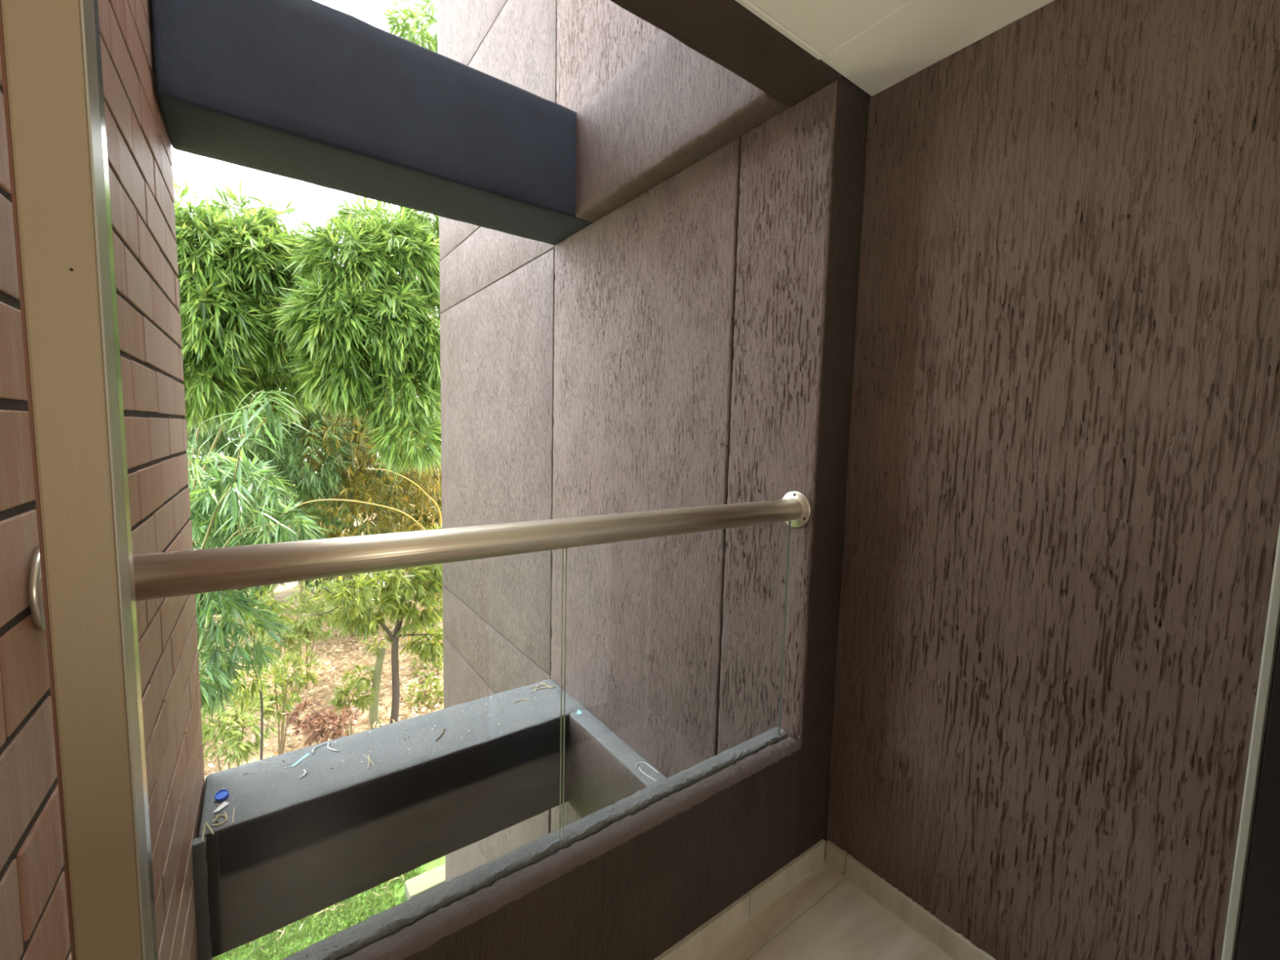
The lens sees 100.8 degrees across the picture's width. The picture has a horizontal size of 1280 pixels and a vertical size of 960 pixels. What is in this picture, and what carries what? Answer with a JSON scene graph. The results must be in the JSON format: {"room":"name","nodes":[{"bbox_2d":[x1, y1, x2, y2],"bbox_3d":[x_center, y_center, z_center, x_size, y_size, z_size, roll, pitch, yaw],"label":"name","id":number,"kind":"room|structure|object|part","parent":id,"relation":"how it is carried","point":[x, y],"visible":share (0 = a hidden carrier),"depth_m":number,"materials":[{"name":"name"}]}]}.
{"room":"balcony","nodes":[
{"label":"balcony","id":0,"kind":"room"},
{"bbox_2d":[0,0,213,959],"bbox_3d":[-1.124,0.054,0.800,0.400,8.996,2.993,-2,6,-35],"label":"wall","id":1,"kind":"structure","parent":0,"point":[34,925],"depth_m":1.30,"materials":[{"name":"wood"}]},
{"bbox_2d":[151,0,593,244],"bbox_3d":[-1.000,-1.513,2.306,1.628,0.494,0.429,-2,6,-36],"label":"concrete beam","id":2,"kind":"structure","parent":1,"relation":"attached to","point":[311,91],"depth_m":2.05,"materials":[{"name":"stone"}]},
{"bbox_2d":[191,679,586,959],"bbox_3d":[-1.067,1.491,2.558,1.641,0.504,0.464,-2,6,-36],"label":"concrete beam","id":3,"kind":"structure","parent":1,"relation":"attached to","point":[306,850],"depth_m":2.30,"materials":[{"name":"grey paint"}]},
{"bbox_2d":[200,824,205,842],"bbox_3d":[-1.586,1.281,1.925,0.006,0.005,0.109,-2,6,-34],"label":"dry stalk","id":4,"kind":"object","parent":3,"relation":"on","point":[202,836],"visible":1,"depth_m":1.92,"materials":[{"name":"beige plant"}]},
{"bbox_2d":[204,822,213,835],"bbox_3d":[-1.579,1.275,1.940,0.087,0.011,0.006,5,6,36],"label":"dry stalk","id":5,"kind":"object","parent":3,"relation":"on","point":[206,823],"visible":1,"depth_m":1.93,"materials":[{"name":"beige plant"}]},
{"bbox_2d":[210,814,227,826],"bbox_3d":[-1.572,1.275,1.986,0.046,0.006,0.059,0,5,-14],"label":"leaf","id":6,"kind":"object","parent":3,"relation":"on","point":[219,815],"visible":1,"depth_m":1.98,"materials":[{"name":"beige plant"}]},
{"bbox_2d":[212,801,230,813],"bbox_3d":[-1.623,1.268,2.051,0.022,0.007,0.059,2,5,2],"label":"paper scrap","id":7,"kind":"object","parent":3,"relation":"on","point":[224,804],"visible":1,"depth_m":2.05,"materials":[{"name":"white paper"}]},
{"bbox_2d":[214,789,229,801],"bbox_3d":[-1.659,1.254,2.101,0.044,0.036,0.047,-2,6,-31],"label":"cap","id":8,"kind":"object","parent":3,"relation":"on","point":[221,795],"visible":1,"depth_m":2.10,"materials":[{"name":"blue plastic"}]},
{"bbox_2d":[231,806,235,823],"bbox_3d":[-1.546,1.274,2.013,0.004,0.004,0.100,-2,6,-34],"label":"dry stalk","id":9,"kind":"object","parent":3,"relation":"on","point":[234,806],"visible":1,"depth_m":2.01,"materials":[{"name":"beige plant"}]},
{"bbox_2d":[290,753,310,767],"bbox_3d":[-1.509,1.245,2.354,0.014,0.003,0.104,2,5,8],"label":"plastic shred","id":10,"kind":"object","parent":3,"relation":"on","point":[306,754],"visible":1,"depth_m":2.35,"materials":[{"name":"teal"}]},
{"bbox_2d":[299,768,306,778],"bbox_3d":[-1.435,1.254,2.260,0.018,0.006,0.057,0,5,-17],"label":"white curl","id":11,"kind":"object","parent":3,"relation":"on","point":[304,770],"visible":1,"depth_m":2.25,"materials":[{"name":"white"}]},
{"bbox_2d":[311,742,338,753],"bbox_3d":[-1.448,1.239,2.424,0.114,0.006,0.082,5,6,36],"label":"string","id":12,"kind":"object","parent":3,"relation":"on","point":[327,743],"visible":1,"depth_m":2.44,"materials":[{"name":"white fabric"}]},
{"bbox_2d":[213,691,549,817],"bbox_3d":[-1.109,1.238,2.528,1.443,0.004,0.371,-2,6,-36],"label":"paper scraps","id":13,"kind":"object","parent":3,"relation":"on","point":[508,691],"visible":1,"depth_m":2.49,"materials":[{"name":"white paper"}]},
{"bbox_2d":[531,686,555,692],"bbox_3d":[-0.560,1.204,3.055,0.142,0.005,0.023,-1,6,-28],"label":"straw","id":14,"kind":"object","parent":3,"relation":"on","point":[548,686],"visible":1,"depth_m":3.06,"materials":[{"name":"beige plant"}]},
{"bbox_2d":[28,490,811,631],"bbox_3d":[-0.163,0.122,1.222,1.650,0.118,0.118,-2,6,-36],"label":"handrail","id":15,"kind":"object","parent":1,"relation":"attached to","point":[186,572],"visible":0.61,"depth_m":0.98,"materials":[{"name":"silver metal"}]},
{"bbox_3d":[-0.163,0.122,1.222,1.644,0.069,0.069,-2,6,-36],"label":"rail","id":16,"kind":"part","parent":15,"relation":"part of","materials":[{"name":"silver metal"}]},
{"bbox_2d":[281,726,801,959],"bbox_3d":[-0.186,1.261,1.311,1.699,0.793,0.107,-2,6,-36],"label":"wall","id":17,"kind":"structure","parent":0,"point":[632,877],"depth_m":1.34,"materials":[{"name":"grey paint"}]},
{"bbox_2d":[559,548,564,843],"bbox_3d":[-0.509,0.538,1.006,0.804,0.740,0.009,-2,6,-36],"label":"glass panel","id":18,"kind":"object","parent":17,"relation":"on","point":[562,548],"visible":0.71,"depth_m":1.24,"materials":[{"name":"green"}]},
{"bbox_2d":[562,520,791,839],"bbox_3d":[0.145,0.511,1.483,0.800,0.740,0.009,-2,6,-36],"label":"glass panel","id":19,"kind":"object","parent":17,"relation":"on","point":[789,522],"visible":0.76,"depth_m":1.28,"materials":[{"name":"green"}]},
{"bbox_2d":[653,839,825,959],"bbox_3d":[-0.094,1.322,1.312,1.825,0.078,0.020,-2,6,-36],"label":"baseboard","id":20,"kind":"structure","parent":17,"relation":"attached to","point":[714,931],"depth_m":1.61,"materials":[{"name":"beige ceramic tile"},{"name":"pale grout"}]},
{"bbox_2d":[436,0,869,882],"bbox_3d":[-0.518,-0.477,3.329,0.302,9.727,4.042,-2,6,-36],"label":"wall","id":21,"kind":"structure","parent":0,"point":[691,344],"depth_m":2.29,"materials":[{"name":"brown"}]},
{"bbox_3d":[-1.149,3.628,4.427,0.302,1.120,2.245,-2,6,-36],"label":"plaster panel","id":22,"kind":"part","parent":21,"relation":"part of","materials":[{"name":"grey paint"}]},
{"bbox_3d":[-0.958,-4.251,3.717,0.302,2.294,2.246,-2,6,-36],"label":"plaster panel","id":23,"kind":"part","parent":21,"relation":"part of","materials":[{"name":"grey paint"}]},
{"bbox_3d":[-1.093,1.332,4.220,0.302,0.489,2.245,-2,6,-36],"label":"plaster panel","id":24,"kind":"part","parent":21,"relation":"part of","materials":[{"name":"grey paint"}]},
{"bbox_3d":[-1.117,2.323,4.309,0.302,1.489,2.246,-2,6,-36],"label":"plaster panel","id":25,"kind":"part","parent":21,"relation":"part of","materials":[{"name":"grey paint"}]},
{"bbox_3d":[-1.021,-1.639,3.952,0.302,0.451,2.246,-2,6,-36],"label":"plaster panel","id":26,"kind":"part","parent":21,"relation":"part of","materials":[{"name":"grey paint"}]},
{"bbox_3d":[-1.057,-0.163,4.085,0.302,2.502,2.246,-2,6,-36],"label":"plaster panel","id":27,"kind":"part","parent":21,"relation":"part of","materials":[{"name":"grey paint"}]},
{"bbox_3d":[-1.001,-2.486,3.876,0.302,1.239,2.246,-2,6,-36],"label":"plaster panel","id":28,"kind":"part","parent":21,"relation":"part of","materials":[{"name":"grey paint"}]},
{"bbox_2d":[567,709,666,817],"bbox_3d":[0.030,1.536,2.351,0.116,0.503,1.269,-2,6,-36],"label":"concrete beam","id":29,"kind":"structure","parent":21,"relation":"attached to","point":[602,771],"depth_m":2.58,"materials":[{"name":"brown paint"}]},
{"bbox_2d":[576,709,582,714],"bbox_3d":[-0.322,1.232,2.808,0.029,0.005,0.047,1,5,-3],"label":"plastic shred","id":30,"kind":"object","parent":29,"relation":"on","point":[579,712],"visible":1,"depth_m":2.81,"materials":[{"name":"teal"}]},
{"bbox_2d":[635,761,658,773],"bbox_3d":[0.038,1.281,2.364,0.115,0.004,0.048,3,6,21],"label":"thread","id":31,"kind":"object","parent":29,"relation":"on","point":[639,762],"visible":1,"depth_m":2.37,"materials":[{"name":"white fabric"}]},
{"bbox_2d":[639,767,657,782],"bbox_3d":[0.030,1.286,2.310,0.014,0.004,0.119,-3,7,-39],"label":"thread","id":32,"kind":"object","parent":29,"relation":"on","point":[639,767],"visible":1,"depth_m":2.30,"materials":[{"name":"white fabric"}]},
{"bbox_3d":[-0.075,-0.603,2.477,0.020,5.100,1.398,-2,6,-36],"label":"plaster panel","id":33,"kind":"part","parent":21,"relation":"part of","materials":[{"name":"grey paint"}]},
{"bbox_2d":[575,30,788,222],"bbox_3d":[0.084,-1.468,2.106,0.116,0.493,1.206,-2,6,-36],"label":"concrete beam","id":34,"kind":"structure","parent":21,"relation":"attached to","point":[671,107],"depth_m":2.06,"materials":[{"name":"brown paint"}]},
{"bbox_3d":[0.442,-0.027,1.802,0.020,2.800,0.371,-2,6,-36],"label":"plaster panel","id":35,"kind":"part","parent":21,"relation":"part of","materials":[{"name":"paint"}]},
{"bbox_2d":[697,856,951,959],"bbox_3d":[0.205,1.473,0.970,1.975,0.150,0.960,-2,6,-36],"label":"floor","id":36,"kind":"structure","parent":0,"point":[824,916],"depth_m":1.58,"materials":[{"name":"beige tile"}]},
{"bbox_2d":[0,0,158,959],"bbox_3d":[-0.485,0.161,0.473,0.046,2.519,0.065,-2,6,-36],"label":"post","id":37,"kind":"object","parent":36,"relation":"on","point":[51,51],"visible":1,"depth_m":0.44,"materials":[{"name":"beige metal"}]},
{"bbox_2d":[734,0,1053,96],"bbox_3d":[0.352,-1.333,0.608,1.975,0.478,1.192,-2,6,-36],"label":"ceiling","id":38,"kind":"structure","parent":0,"point":[876,45],"depth_m":1.35,"materials":[{"name":"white smooth cream-white paint"}]},
{"bbox_2d":[610,0,838,106],"bbox_3d":[-0.157,-1.382,1.082,1.717,0.494,0.182,-2,6,-36],"label":"concrete beam","id":39,"kind":"structure","parent":38,"relation":"attached to","point":[727,33],"depth_m":1.40,"materials":[{"name":"brown paint"}]},
{"bbox_3d":[0.204,-1.097,0.513,1.608,0.012,1.174,-2,6,-36],"label":"panel","id":40,"kind":"part","parent":38,"relation":"part of","materials":[{"name":"white paint"}]},
{"bbox_2d":[825,0,1279,959],"bbox_3d":[1.078,0.109,1.302,0.123,2.589,1.200,-2,6,-36],"label":"wall","id":41,"kind":"structure","parent":0,"point":[1062,513],"depth_m":1.27,"materials":[{"name":"brown paint"}]},
{"bbox_2d":[825,840,995,959],"bbox_3d":[0.915,1.330,1.486,0.020,0.078,0.898,-2,6,-36],"label":"baseboard","id":42,"kind":"structure","parent":41,"relation":"attached to","point":[952,944],"depth_m":1.62,"materials":[{"name":"beige wood-look ceramic tile"},{"name":"pale grout"}]},
{"bbox_2d":[1221,524,1279,959],"bbox_3d":[1.226,0.154,1.011,0.030,2.519,0.016,-2,6,-36],"label":"frame","id":43,"kind":"object","parent":41,"relation":"attached to","point":[1273,623],"visible":1,"depth_m":1.04,"materials":[{"name":"silver metal"}]},
{"bbox_2d":[1235,636,1279,959],"bbox_3d":[1.306,0.167,0.892,0.100,2.519,0.264,-2,6,-36],"label":"door frame","id":44,"kind":"structure","parent":41,"relation":"attached to","point":[1259,937],"depth_m":1.00,"materials":[{"name":"black metal"}]},
{"label":"outside","id":45,"kind":"structure","parent":0,"visible":0},
{"bbox_2d":[194,484,444,959],"bbox_3d":[-11.313,2.934,15.671,60.000,0.120,62.000,-2,6,-36],"label":"ground","id":46,"kind":"structure","parent":45,"point":[286,591],"depth_m":8.72,"materials":[{"name":"soil"}]},
{"bbox_2d":[199,660,278,771],"bbox_3d":[-4.435,2.925,5.763,0.860,2.132,0.975,-2,6,-36],"label":"shrub","id":47,"kind":"object","parent":46,"relation":"on","point":[233,735],"visible":0.59,"depth_m":5.65,"materials":[{"name":"green plant"}]},
{"bbox_3d":[-4.556,3.217,5.800,0.242,1.537,0.023,1,5,0],"label":"stem","id":48,"kind":"part","parent":47,"relation":"part of","materials":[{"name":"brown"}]},
{"bbox_3d":[-4.448,3.226,5.723,0.031,1.536,0.178,2,5,4],"label":"stem","id":49,"kind":"part","parent":47,"relation":"part of","materials":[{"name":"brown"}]},
{"bbox_3d":[-4.404,3.223,5.780,0.114,1.535,0.025,4,6,25],"label":"stem","id":50,"kind":"part","parent":47,"relation":"part of","materials":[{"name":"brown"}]},
{"bbox_3d":[-4.376,3.220,5.809,0.164,1.535,0.026,1,5,-6],"label":"stem","id":51,"kind":"part","parent":47,"relation":"part of","materials":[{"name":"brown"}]},
{"bbox_2d":[186,315,301,615],"bbox_3d":[-10.760,-0.637,12.649,4.931,8.857,3.324,-2,6,-36],"label":"tree","id":52,"kind":"object","parent":46,"relation":"on","point":[257,588],"visible":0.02,"depth_m":13.03,"materials":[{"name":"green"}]},
{"bbox_2d":[173,169,322,491],"bbox_3d":[-4.699,0.219,6.365,2.032,7.399,2.254,5,6,34],"label":"tree","id":53,"kind":"object","parent":46,"relation":"on","point":[228,274],"visible":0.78,"depth_m":5.66,"materials":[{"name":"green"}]},
{"bbox_2d":[211,583,295,759],"bbox_3d":[-3.781,2.504,5.211,0.783,3.097,0.678,-2,6,-36],"label":"sapling","id":54,"kind":"object","parent":46,"relation":"on","point":[244,699],"visible":0.48,"depth_m":5.19,"materials":[{"name":"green plant"}]},
{"bbox_2d":[200,389,312,549],"bbox_3d":[-2.676,1.826,3.449,1.036,4.816,0.542,-2,6,-36],"label":"shoot","id":55,"kind":"object","parent":46,"relation":"on","point":[244,423],"visible":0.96,"depth_m":3.37,"materials":[{"name":"green plant"}]},
{"bbox_3d":[-2.832,1.823,3.485,0.836,4.809,0.138,0,5,-15],"label":"stem","id":56,"kind":"part","parent":55,"relation":"part of","materials":[{"name":"yellow"}]},
{"bbox_2d":[186,435,333,722],"bbox_3d":[-3.399,1.865,4.253,1.636,4.564,1.116,-2,6,-36],"label":"tree","id":57,"kind":"object","parent":46,"relation":"on","point":[220,672],"visible":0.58,"depth_m":4.09,"materials":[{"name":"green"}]},
{"bbox_2d":[212,460,317,546],"bbox_3d":[-2.891,2.030,3.748,1.263,4.346,0.245,0,5,-13],"label":"shoot","id":58,"kind":"object","parent":46,"relation":"on","point":[278,535],"visible":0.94,"depth_m":3.61,"materials":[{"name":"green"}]},
{"bbox_3d":[-2.997,2.243,3.730,1.053,3.919,0.157,0,5,-14],"label":"stem","id":59,"kind":"part","parent":58,"relation":"part of","materials":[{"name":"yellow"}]},
{"bbox_2d":[186,315,368,666],"bbox_3d":[-6.540,-0.267,9.705,2.588,7.676,4.144,5,6,33],"label":"tree","id":60,"kind":"object","parent":46,"relation":"on","point":[267,455],"visible":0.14,"depth_m":9.31,"materials":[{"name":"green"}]},
{"bbox_2d":[238,647,322,755],"bbox_3d":[-4.765,3.055,7.023,0.789,1.630,1.161,0,5,-11],"label":"shrub","id":61,"kind":"object","parent":46,"relation":"on","point":[295,676],"visible":0.77,"depth_m":6.86,"materials":[{"name":"green plant"}]},
{"bbox_3d":[-4.688,3.173,6.848,0.039,1.427,0.047,-2,6,-36],"label":"stem","id":62,"kind":"part","parent":61,"relation":"part of","materials":[{"name":"brown"}]},
{"bbox_3d":[-4.632,3.177,6.830,0.162,1.428,0.023,3,6,22],"label":"stem","id":63,"kind":"part","parent":61,"relation":"part of","materials":[{"name":"brown plant"}]},
{"bbox_3d":[-4.607,3.176,6.844,0.156,1.428,0.150,-2,6,-36],"label":"stem","id":64,"kind":"part","parent":61,"relation":"part of","materials":[{"name":"brown"}]},
{"bbox_3d":[-4.604,3.171,6.898,0.226,1.429,0.040,-1,6,-29],"label":"stem","id":65,"kind":"part","parent":61,"relation":"part of","materials":[{"name":"brown"}]},
{"bbox_2d":[248,592,345,689],"bbox_3d":[-5.825,2.817,8.942,1.180,1.710,1.595,3,5,17],"label":"shrub","id":66,"kind":"object","parent":46,"relation":"on","point":[302,631],"visible":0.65,"depth_m":8.90,"materials":[{"name":"green plant"}]},
{"bbox_3d":[-5.868,2.936,9.072,0.247,1.447,0.026,-3,7,-40],"label":"stem","id":67,"kind":"part","parent":66,"relation":"part of","materials":[{"name":"brown"}]},
{"bbox_3d":[-5.757,2.931,9.149,0.075,1.445,0.035,-1,6,-21],"label":"stem","id":68,"kind":"part","parent":66,"relation":"part of","materials":[{"name":"brown"}]},
{"bbox_3d":[-5.727,2.922,9.264,0.041,1.447,0.286,4,6,28],"label":"stem","id":69,"kind":"part","parent":66,"relation":"part of","materials":[{"name":"brown"}]},
{"bbox_2d":[213,865,425,959],"bbox_3d":[-3.528,4.028,5.132,2.633,0.097,3.242,-2,6,-36],"label":"grass","id":70,"kind":"structure","parent":46,"relation":"on","point":[363,913],"depth_m":4.88,"materials":[{"name":"green plant"}]},
{"bbox_2d":[280,696,361,747],"bbox_3d":[-3.840,3.274,6.348,0.802,1.361,0.703,2,5,4],"label":"shrub","id":71,"kind":"object","parent":46,"relation":"on","point":[318,729],"visible":0.88,"depth_m":6.27,"materials":[{"name":"red plant"}]},
{"bbox_2d":[198,591,444,778],"bbox_3d":[-5.983,3.518,10.108,9.316,0.424,8.587,-2,6,-36],"label":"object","id":72,"kind":"object","parent":46,"relation":"on","point":[327,674],"visible":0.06,"depth_m":9.27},
{"bbox_2d":[249,875,404,951],"bbox_3d":[-3.126,4.019,5.424,1.445,0.134,1.227,-2,6,-36],"label":"fallen leaves","id":73,"kind":"object","parent":46,"relation":"on","point":[402,876],"visible":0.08,"depth_m":5.01,"materials":[{"name":"green plant"}]},
{"bbox_2d":[283,577,386,639],"bbox_3d":[-6.489,2.765,11.357,2.048,1.353,1.288,2,5,3],"label":"shrub","id":74,"kind":"object","parent":46,"relation":"on","point":[307,593],"visible":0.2,"depth_m":11.26,"materials":[{"name":"green plant"}]},
{"bbox_2d":[262,315,426,592],"bbox_3d":[-8.279,-0.719,15.101,3.209,8.778,4.926,6,7,45],"label":"tree","id":75,"kind":"object","parent":46,"relation":"on","point":[379,473],"visible":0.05,"depth_m":14.58,"materials":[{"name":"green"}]},
{"bbox_2d":[326,662,378,736],"bbox_3d":[-4.128,3.291,7.642,0.680,1.081,1.121,-1,6,-27],"label":"shrub","id":76,"kind":"object","parent":46,"relation":"on","point":[355,682],"visible":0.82,"depth_m":7.37,"materials":[{"name":"green plant"}]},
{"bbox_3d":[-4.022,3.385,7.322,0.119,0.954,0.108,-2,6,-36],"label":"stem","id":77,"kind":"part","parent":76,"relation":"part of","materials":[{"name":"brown plant"}]},
{"bbox_3d":[-4.040,3.378,7.389,0.086,0.953,0.026,3,5,12],"label":"stem","id":78,"kind":"part","parent":76,"relation":"part of","materials":[{"name":"brown plant"}]},
{"bbox_2d":[268,195,441,480],"bbox_3d":[-2.846,0.112,6.804,1.800,7.623,3.242,6,7,42],"label":"tree","id":79,"kind":"object","parent":46,"relation":"on","point":[353,333],"visible":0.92,"depth_m":5.93,"materials":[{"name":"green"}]},
{"bbox_2d":[280,377,441,643],"bbox_3d":[-5.301,0.159,10.521,2.911,6.750,4.247,5,7,38],"label":"tree","id":80,"kind":"object","parent":46,"relation":"on","point":[393,507],"visible":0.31,"depth_m":10.15,"materials":[{"name":"brown"}]},
{"bbox_2d":[303,523,443,724],"bbox_3d":[-3.738,2.261,7.852,1.190,3.120,2.324,6,7,40],"label":"slender tree","id":81,"kind":"object","parent":46,"relation":"on","point":[393,597],"visible":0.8,"depth_m":7.81,"materials":[{"name":"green plant"}]},
{"bbox_2d":[360,625,394,728],"bbox_3d":[-3.973,3.013,8.129,0.501,1.579,0.463,1,5,0],"label":"sapling","id":82,"kind":"object","parent":46,"relation":"on","point":[380,653],"visible":0.88,"depth_m":8.05,"materials":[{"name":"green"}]},
{"bbox_2d":[377,0,437,53],"bbox_3d":[-3.236,-1.741,8.055,1.252,11.065,1.029,-2,6,-36],"label":"tree","id":83,"kind":"object","parent":46,"relation":"on","point":[431,42],"visible":0.38,"depth_m":7.44,"materials":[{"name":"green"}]},
{"bbox_2d":[384,346,441,582],"bbox_3d":[-5.267,-0.773,15.949,4.909,8.808,3.226,-2,6,-36],"label":"tree","id":84,"kind":"object","parent":46,"relation":"on","point":[436,519],"visible":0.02,"depth_m":15.12,"materials":[{"name":"yellow"}]},
{"bbox_2d":[402,671,444,712],"bbox_3d":[-3.616,3.707,8.928,0.782,0.903,0.877,2,5,7],"label":"shrub","id":85,"kind":"object","parent":46,"relation":"on","point":[440,694],"visible":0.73,"depth_m":8.88,"materials":[{"name":"green plant"}]},
{"bbox_2d":[406,586,443,685],"bbox_3d":[-3.965,3.071,10.144,0.980,2.101,1.527,1,5,-7],"label":"sapling","id":86,"kind":"object","parent":46,"relation":"on","point":[437,665],"visible":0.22,"depth_m":9.95,"materials":[{"name":"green plant"}]},
{"bbox_2d":[404,863,445,900],"bbox_3d":[-1.995,4.053,5.361,0.682,0.174,0.224,-2,6,-36],"label":"kerb","id":87,"kind":"object","parent":46,"relation":"on","point":[420,884],"visible":0.28,"depth_m":5.24,"materials":[{"name":"white concrete"}]}
]}

